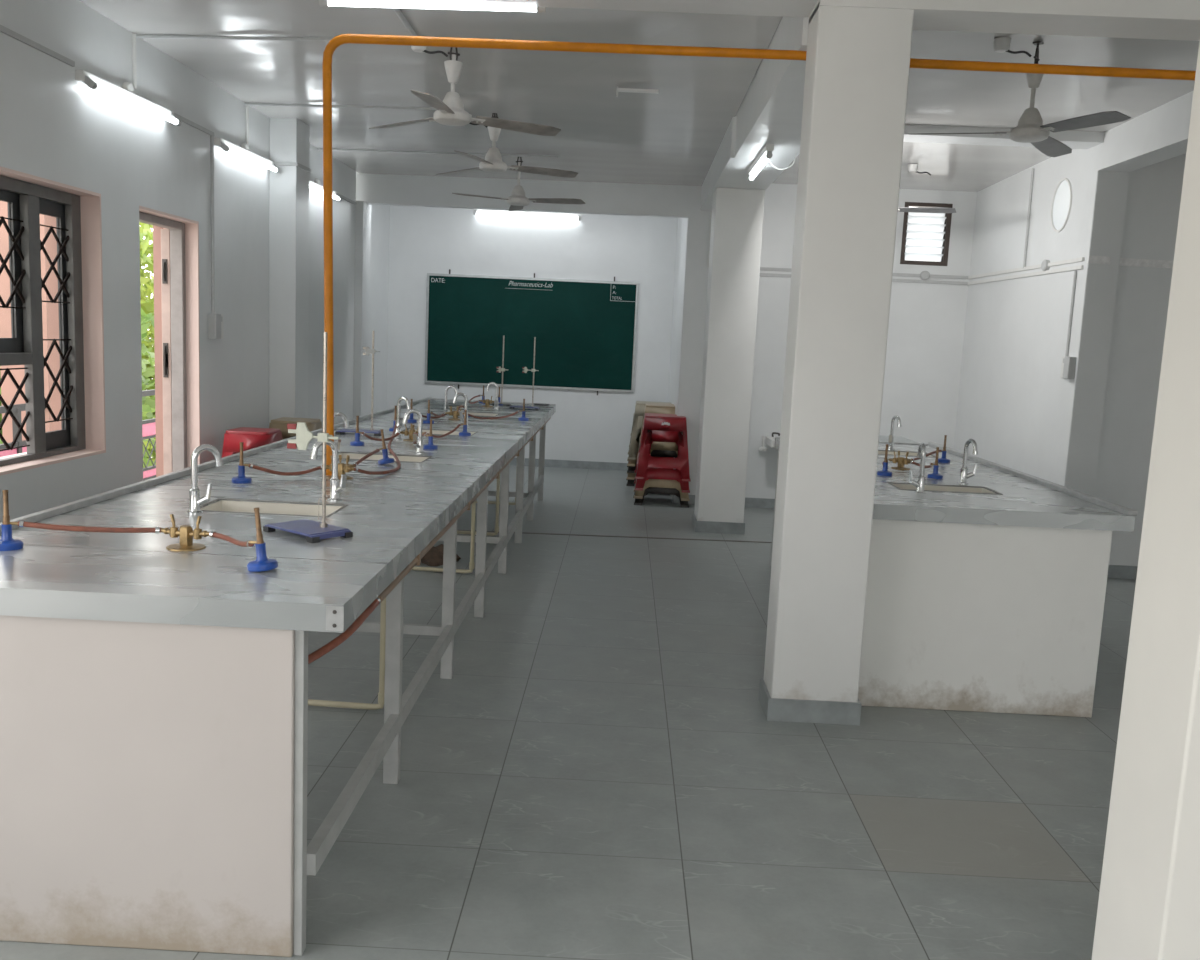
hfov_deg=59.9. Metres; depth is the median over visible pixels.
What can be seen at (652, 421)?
stool
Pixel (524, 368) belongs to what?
clamp
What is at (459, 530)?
trim
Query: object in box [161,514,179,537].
outlet
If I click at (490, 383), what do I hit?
tap
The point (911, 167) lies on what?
junction box
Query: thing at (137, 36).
cable conduit
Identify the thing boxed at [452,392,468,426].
tap
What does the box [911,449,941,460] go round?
hose
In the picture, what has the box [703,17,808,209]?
beam
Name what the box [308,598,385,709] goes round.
pipe
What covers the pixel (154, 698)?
lab bench
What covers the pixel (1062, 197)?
window
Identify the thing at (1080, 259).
cable conduit
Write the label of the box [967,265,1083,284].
cable conduit
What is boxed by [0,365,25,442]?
column
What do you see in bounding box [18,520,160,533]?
hose
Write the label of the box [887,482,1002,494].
sink
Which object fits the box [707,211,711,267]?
cable conduit
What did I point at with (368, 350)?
clamp
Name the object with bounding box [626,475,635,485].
stool
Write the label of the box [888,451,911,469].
turret
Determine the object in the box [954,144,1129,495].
wall
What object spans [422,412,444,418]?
hose
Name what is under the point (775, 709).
baseboard
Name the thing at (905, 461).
outlet
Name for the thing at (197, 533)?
outlet
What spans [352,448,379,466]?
hose
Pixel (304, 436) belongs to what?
clamp
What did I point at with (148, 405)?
tree
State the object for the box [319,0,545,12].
tube light
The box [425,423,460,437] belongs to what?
hose
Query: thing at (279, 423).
stool
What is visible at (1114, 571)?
baseboard
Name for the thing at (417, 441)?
tap
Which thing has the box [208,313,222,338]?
switchboard
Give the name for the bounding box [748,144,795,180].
tube light
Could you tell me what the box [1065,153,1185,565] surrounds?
wall niche
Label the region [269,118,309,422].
pillar
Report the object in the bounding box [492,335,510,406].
stand
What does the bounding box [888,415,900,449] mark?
tap
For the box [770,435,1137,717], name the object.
lab bench
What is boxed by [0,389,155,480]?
balcony railing
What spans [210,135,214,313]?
cable conduit
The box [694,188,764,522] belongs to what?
column
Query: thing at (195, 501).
tap
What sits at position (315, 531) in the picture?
stand
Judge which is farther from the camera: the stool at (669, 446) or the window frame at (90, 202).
the stool at (669, 446)
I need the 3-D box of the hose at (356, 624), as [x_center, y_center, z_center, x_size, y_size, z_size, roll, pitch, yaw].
[-0.724,0.441,2.663,0.147,0.191,0.485,9,10,40]
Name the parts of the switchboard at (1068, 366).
socket plate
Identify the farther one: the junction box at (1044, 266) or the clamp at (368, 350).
the junction box at (1044, 266)
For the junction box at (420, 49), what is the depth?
5.15 m
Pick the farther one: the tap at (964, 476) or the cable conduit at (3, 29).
the tap at (964, 476)
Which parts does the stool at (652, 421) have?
seat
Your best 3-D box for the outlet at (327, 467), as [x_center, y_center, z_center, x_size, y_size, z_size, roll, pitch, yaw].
[-1.126,-0.069,4.347,0.062,0.067,0.023,3,8,1]
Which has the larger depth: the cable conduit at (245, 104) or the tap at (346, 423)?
the cable conduit at (245, 104)
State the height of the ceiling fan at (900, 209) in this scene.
0.435 m
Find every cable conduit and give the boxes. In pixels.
[0,25,74,66]
[132,33,136,88]
[136,35,333,40]
[174,113,213,134]
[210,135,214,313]
[244,103,436,109]
[246,106,248,144]
[273,161,310,171]
[317,148,558,157]
[337,193,355,204]
[392,8,416,35]
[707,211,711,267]
[759,273,967,284]
[760,267,967,278]
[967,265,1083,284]
[968,257,1084,278]
[1023,168,1033,267]
[1065,271,1076,356]
[1087,255,1173,268]
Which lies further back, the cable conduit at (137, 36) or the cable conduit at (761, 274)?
the cable conduit at (761, 274)
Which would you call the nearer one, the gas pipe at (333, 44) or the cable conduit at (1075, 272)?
the gas pipe at (333, 44)
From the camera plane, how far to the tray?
9.36 m
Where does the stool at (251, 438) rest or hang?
on the stool
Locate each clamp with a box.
[287,422,337,449]
[363,347,379,354]
[497,367,506,372]
[522,367,538,372]
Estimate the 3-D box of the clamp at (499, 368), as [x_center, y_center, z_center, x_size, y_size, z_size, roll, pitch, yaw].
[-0.851,-0.960,9.054,0.102,0.051,0.048,0,8,-19]
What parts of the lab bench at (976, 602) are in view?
leg, bunsen burner, bunsen burner, bunsen burner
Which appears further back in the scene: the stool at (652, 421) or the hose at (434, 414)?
the stool at (652, 421)
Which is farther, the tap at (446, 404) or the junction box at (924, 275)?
the junction box at (924, 275)
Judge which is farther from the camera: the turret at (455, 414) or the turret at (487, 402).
the turret at (487, 402)
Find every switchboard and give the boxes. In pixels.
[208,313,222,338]
[1060,356,1076,378]
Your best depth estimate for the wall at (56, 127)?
5.37 m
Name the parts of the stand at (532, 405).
plate, rod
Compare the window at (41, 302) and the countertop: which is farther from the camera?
the countertop
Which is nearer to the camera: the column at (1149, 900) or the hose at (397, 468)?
the column at (1149, 900)
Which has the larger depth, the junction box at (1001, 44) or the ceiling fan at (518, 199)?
the ceiling fan at (518, 199)
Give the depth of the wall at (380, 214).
11.47 m
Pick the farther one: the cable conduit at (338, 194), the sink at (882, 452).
the cable conduit at (338, 194)
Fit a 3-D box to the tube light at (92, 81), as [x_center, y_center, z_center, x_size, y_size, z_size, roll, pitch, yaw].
[-2.279,-1.853,5.085,0.082,0.089,0.941,3,8,1]
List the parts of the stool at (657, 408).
seat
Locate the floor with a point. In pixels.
(600, 771)
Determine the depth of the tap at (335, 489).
3.77 m
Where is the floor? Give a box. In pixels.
[0,465,1135,959]
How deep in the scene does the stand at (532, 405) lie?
8.80 m
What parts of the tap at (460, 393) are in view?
spout, lever handle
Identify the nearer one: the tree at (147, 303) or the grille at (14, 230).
the grille at (14, 230)
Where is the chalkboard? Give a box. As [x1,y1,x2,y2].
[425,269,638,394]
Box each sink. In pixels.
[188,498,348,516]
[338,452,432,462]
[401,428,477,435]
[461,411,500,416]
[878,450,935,456]
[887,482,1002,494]
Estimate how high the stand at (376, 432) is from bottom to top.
0.610 m
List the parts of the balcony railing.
post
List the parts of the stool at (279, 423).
seat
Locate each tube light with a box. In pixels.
[75,70,181,125]
[214,137,278,172]
[309,180,340,200]
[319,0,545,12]
[473,209,581,220]
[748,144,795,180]
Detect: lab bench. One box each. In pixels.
[0,387,555,956]
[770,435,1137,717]
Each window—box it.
[0,175,85,465]
[900,202,952,265]
[1050,178,1071,231]
[1053,180,1069,229]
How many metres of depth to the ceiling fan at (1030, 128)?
5.06 m
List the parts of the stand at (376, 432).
plate, rod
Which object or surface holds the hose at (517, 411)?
on the lab bench at (154, 698)
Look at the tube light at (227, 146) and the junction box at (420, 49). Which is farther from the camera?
the tube light at (227, 146)
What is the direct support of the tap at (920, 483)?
on the lab bench at (976, 602)
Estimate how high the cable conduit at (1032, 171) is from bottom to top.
0.760 m
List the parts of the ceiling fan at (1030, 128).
blade, down rod, blade, blade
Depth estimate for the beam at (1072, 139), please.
6.90 m
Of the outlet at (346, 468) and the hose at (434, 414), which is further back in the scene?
the hose at (434, 414)
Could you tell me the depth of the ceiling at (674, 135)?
5.91 m
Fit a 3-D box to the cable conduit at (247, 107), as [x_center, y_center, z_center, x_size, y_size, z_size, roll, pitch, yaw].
[-2.259,-2.279,6.673,0.018,0.250,0.018,6,8,23]
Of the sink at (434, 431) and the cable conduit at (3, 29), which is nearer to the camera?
the cable conduit at (3, 29)
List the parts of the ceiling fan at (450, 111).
blade, blade, down rod, blade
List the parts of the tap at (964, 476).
spout, lever handle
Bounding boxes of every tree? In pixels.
[0,308,155,466]
[139,222,155,467]
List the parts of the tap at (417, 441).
spout, lever handle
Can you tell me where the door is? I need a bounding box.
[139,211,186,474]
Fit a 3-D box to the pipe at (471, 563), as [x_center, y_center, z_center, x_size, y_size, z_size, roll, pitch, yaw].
[-1.010,0.176,6.508,0.477,0.812,0.032,3,8,3]
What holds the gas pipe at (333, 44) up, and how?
attached to the lab bench at (154, 698)
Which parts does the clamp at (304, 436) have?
arm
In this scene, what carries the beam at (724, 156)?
attached to the wall at (926, 326)
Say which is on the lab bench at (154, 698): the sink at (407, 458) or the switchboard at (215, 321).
the sink at (407, 458)
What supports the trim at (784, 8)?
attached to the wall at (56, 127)
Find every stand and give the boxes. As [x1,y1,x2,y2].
[263,332,352,542]
[335,331,380,436]
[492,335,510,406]
[509,337,539,409]
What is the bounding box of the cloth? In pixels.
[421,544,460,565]
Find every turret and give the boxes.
[161,514,208,551]
[326,455,354,479]
[399,424,424,440]
[445,406,463,419]
[479,395,493,406]
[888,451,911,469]
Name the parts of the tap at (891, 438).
lever handle, spout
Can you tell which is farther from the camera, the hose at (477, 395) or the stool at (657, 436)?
the stool at (657, 436)
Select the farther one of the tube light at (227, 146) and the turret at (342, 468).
the tube light at (227, 146)
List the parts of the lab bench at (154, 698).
bunsen burner, bunsen burner, bunsen burner, leg, corner plate, bunsen burner, bunsen burner, leg, bunsen burner, cross rail, bunsen burner, rail, bunsen burner, bunsen burner, leg, bunsen burner, cross rail, leg, bunsen burner, leg, cross rail, leg, bunsen burner, leg, leg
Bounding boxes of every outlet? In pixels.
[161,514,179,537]
[189,516,208,539]
[326,455,331,470]
[342,457,353,472]
[399,424,409,435]
[888,451,898,462]
[902,453,910,464]
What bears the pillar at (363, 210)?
attached to the wall at (56, 127)
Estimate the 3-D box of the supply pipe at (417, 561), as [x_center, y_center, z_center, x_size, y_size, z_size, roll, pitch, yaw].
[-0.533,-0.124,6.099,0.032,0.065,6.510,3,8,1]
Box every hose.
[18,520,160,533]
[209,531,253,547]
[248,463,321,475]
[308,597,380,663]
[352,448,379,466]
[354,420,400,474]
[362,431,399,440]
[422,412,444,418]
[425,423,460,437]
[432,412,446,416]
[467,410,519,418]
[469,395,480,403]
[910,461,932,467]
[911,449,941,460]
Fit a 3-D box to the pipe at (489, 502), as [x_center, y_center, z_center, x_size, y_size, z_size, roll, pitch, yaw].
[-0.913,-0.187,9.192,0.417,0.812,0.032,3,8,3]
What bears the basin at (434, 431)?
in the sink at (434, 431)
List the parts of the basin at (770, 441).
bowl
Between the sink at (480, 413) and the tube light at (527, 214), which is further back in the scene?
the tube light at (527, 214)
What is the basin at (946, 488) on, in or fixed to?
in the sink at (904, 486)
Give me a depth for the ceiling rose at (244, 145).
6.61 m
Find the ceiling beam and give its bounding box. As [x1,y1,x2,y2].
[808,0,1199,40]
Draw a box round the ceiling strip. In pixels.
[616,86,658,96]
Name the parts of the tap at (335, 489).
spout, lever handle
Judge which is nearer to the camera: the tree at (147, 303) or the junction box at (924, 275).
the junction box at (924, 275)
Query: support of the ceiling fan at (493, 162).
hanging from the ceiling at (674, 135)
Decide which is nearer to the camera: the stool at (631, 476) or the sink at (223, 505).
the sink at (223, 505)
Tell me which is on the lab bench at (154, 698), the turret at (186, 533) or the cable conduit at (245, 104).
the turret at (186, 533)
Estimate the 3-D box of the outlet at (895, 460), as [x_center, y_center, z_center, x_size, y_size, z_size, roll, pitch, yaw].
[1.590,-0.123,5.644,0.063,0.067,0.026,3,8,1]
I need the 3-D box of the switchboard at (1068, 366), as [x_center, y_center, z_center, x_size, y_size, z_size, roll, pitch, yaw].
[3.240,-0.782,7.234,0.050,0.150,0.195,3,8,1]
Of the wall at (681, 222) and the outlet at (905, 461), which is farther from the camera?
the wall at (681, 222)
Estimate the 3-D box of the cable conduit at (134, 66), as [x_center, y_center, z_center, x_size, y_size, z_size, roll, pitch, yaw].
[-2.298,-2.065,5.138,0.018,0.260,0.018,6,8,23]
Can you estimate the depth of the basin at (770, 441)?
9.62 m
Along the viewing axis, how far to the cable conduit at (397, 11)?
4.81 m
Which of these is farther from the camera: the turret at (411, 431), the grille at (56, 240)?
the turret at (411, 431)
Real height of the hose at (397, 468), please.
0.076 m
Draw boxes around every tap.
[186,444,222,513]
[310,439,346,500]
[334,412,349,451]
[395,397,410,432]
[402,409,424,452]
[444,385,457,414]
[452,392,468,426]
[486,382,498,409]
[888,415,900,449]
[909,443,925,493]
[957,439,977,483]
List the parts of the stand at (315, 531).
plate, rod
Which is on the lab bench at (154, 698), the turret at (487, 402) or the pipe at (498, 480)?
the turret at (487, 402)
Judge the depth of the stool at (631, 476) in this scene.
10.81 m
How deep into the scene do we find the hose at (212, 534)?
2.83 m
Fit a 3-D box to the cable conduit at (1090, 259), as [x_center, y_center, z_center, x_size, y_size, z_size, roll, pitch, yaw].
[4.095,-1.442,7.020,1.621,0.070,0.066,3,8,1]
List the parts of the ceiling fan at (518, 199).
blade, blade, down rod, blade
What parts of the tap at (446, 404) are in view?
spout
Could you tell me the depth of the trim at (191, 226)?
6.08 m
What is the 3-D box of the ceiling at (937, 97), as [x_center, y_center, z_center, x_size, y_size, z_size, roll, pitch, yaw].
[3.202,-2.356,6.689,3.880,0.250,5.355,3,8,1]
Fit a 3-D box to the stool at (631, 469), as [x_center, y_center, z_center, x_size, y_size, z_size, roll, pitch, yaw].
[0.565,-0.386,11.018,0.532,0.581,0.532,3,8,1]
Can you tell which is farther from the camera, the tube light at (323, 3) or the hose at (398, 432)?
the hose at (398, 432)
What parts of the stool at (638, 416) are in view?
leg frame, seat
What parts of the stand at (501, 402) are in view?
rod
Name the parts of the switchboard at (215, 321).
socket plate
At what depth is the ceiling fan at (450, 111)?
5.19 m
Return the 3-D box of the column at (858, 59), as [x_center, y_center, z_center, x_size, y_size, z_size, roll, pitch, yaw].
[0.936,-0.414,4.184,0.353,2.800,0.243,3,8,1]
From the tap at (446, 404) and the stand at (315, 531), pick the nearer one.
the stand at (315, 531)
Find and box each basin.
[408,429,474,434]
[467,412,496,415]
[759,432,779,450]
[893,484,995,493]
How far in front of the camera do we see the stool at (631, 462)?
10.79 m
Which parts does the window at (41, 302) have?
pane, sash, sash, pane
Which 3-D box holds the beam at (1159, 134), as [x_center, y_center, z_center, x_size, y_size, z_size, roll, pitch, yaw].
[3.404,-2.154,5.472,0.212,0.583,2.890,3,8,1]
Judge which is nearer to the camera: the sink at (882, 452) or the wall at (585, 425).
the sink at (882, 452)
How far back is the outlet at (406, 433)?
5.92 m
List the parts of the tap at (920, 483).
lever handle, spout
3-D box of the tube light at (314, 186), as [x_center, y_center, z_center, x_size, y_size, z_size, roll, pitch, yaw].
[-2.201,-2.285,8.195,0.082,0.089,0.941,3,8,1]
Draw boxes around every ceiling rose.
[122,82,133,92]
[241,142,248,150]
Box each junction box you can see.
[411,46,447,56]
[908,164,930,175]
[920,271,929,279]
[994,37,1031,56]
[1041,260,1049,270]
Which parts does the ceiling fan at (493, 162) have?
blade, blade, blade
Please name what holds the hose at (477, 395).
on the lab bench at (154, 698)
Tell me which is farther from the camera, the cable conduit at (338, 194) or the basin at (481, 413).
the cable conduit at (338, 194)
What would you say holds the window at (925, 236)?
in the wall at (926, 326)
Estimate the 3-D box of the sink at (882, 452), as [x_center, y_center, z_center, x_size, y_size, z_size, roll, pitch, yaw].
[1.827,-0.073,6.501,0.472,0.196,0.282,3,8,1]
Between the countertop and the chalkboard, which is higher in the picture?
the chalkboard
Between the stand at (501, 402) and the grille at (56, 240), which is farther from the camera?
the stand at (501, 402)
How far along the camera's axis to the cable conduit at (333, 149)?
8.19 m
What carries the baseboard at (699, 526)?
attached to the column at (737, 214)
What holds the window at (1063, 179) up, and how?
in the wall at (1014, 402)
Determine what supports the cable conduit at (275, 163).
attached to the wall at (56, 127)
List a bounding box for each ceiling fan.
[369,47,560,135]
[436,113,577,177]
[452,157,584,210]
[898,207,955,212]
[908,41,1130,156]
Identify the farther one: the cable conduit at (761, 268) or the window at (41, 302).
the cable conduit at (761, 268)
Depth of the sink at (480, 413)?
8.24 m
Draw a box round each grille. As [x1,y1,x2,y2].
[0,216,29,450]
[40,224,72,422]
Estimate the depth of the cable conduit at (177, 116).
5.87 m
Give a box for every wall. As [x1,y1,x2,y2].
[0,0,355,522]
[368,205,389,414]
[387,205,677,462]
[668,218,686,497]
[671,183,976,502]
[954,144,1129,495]
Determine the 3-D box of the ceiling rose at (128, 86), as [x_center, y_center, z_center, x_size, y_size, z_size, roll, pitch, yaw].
[-2.300,-1.901,5.080,0.034,0.080,0.079,3,8,1]
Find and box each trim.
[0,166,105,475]
[139,206,199,467]
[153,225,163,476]
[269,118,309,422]
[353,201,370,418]
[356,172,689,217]
[377,0,817,17]
[459,530,771,542]
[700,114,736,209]
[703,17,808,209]
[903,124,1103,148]
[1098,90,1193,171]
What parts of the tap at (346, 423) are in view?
lever handle, spout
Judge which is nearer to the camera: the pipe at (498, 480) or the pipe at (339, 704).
the pipe at (339, 704)
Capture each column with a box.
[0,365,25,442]
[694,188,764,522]
[764,3,913,702]
[1092,41,1199,959]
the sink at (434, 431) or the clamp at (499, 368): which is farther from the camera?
the clamp at (499, 368)
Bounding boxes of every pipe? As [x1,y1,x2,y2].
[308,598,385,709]
[322,34,1195,475]
[378,417,550,601]
[412,500,475,573]
[457,474,499,535]
[476,469,516,504]
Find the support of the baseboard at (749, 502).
attached to the wall at (926, 326)
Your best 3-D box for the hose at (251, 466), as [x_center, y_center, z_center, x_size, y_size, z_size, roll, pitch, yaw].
[-1.273,-0.045,4.232,0.031,0.062,0.331,10,11,43]
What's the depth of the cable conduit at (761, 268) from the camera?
9.45 m
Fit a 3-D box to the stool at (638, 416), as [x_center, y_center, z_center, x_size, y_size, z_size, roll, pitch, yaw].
[0.571,-0.524,10.999,0.532,0.581,0.532,3,8,1]
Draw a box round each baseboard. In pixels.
[510,458,627,470]
[673,495,774,507]
[692,513,744,533]
[759,678,861,724]
[1107,565,1137,578]
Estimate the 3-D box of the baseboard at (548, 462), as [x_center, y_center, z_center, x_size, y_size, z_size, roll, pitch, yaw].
[-0.876,-0.208,12.081,3.240,0.090,0.014,3,8,1]
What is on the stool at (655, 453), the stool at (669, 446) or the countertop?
the stool at (669, 446)
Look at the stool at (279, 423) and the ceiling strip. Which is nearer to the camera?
the ceiling strip
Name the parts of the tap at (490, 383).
spout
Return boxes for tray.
[534,403,549,405]
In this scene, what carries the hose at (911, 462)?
on the lab bench at (976, 602)
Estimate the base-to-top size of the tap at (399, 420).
0.225 m
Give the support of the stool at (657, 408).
on the stool
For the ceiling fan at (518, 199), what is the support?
hanging from the ceiling at (674, 135)
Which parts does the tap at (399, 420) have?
lever handle, spout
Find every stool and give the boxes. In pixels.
[222,427,282,456]
[269,417,321,439]
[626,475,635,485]
[627,420,642,465]
[627,459,636,472]
[627,473,635,479]
[628,401,671,459]
[633,450,688,507]
[634,430,689,492]
[634,442,689,500]
[635,413,690,481]
[636,403,674,458]
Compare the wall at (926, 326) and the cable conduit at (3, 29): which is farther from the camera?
the wall at (926, 326)
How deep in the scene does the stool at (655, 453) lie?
9.60 m
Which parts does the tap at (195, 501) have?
lever handle, spout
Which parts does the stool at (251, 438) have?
seat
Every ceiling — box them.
[80,0,781,185]
[773,30,1198,191]

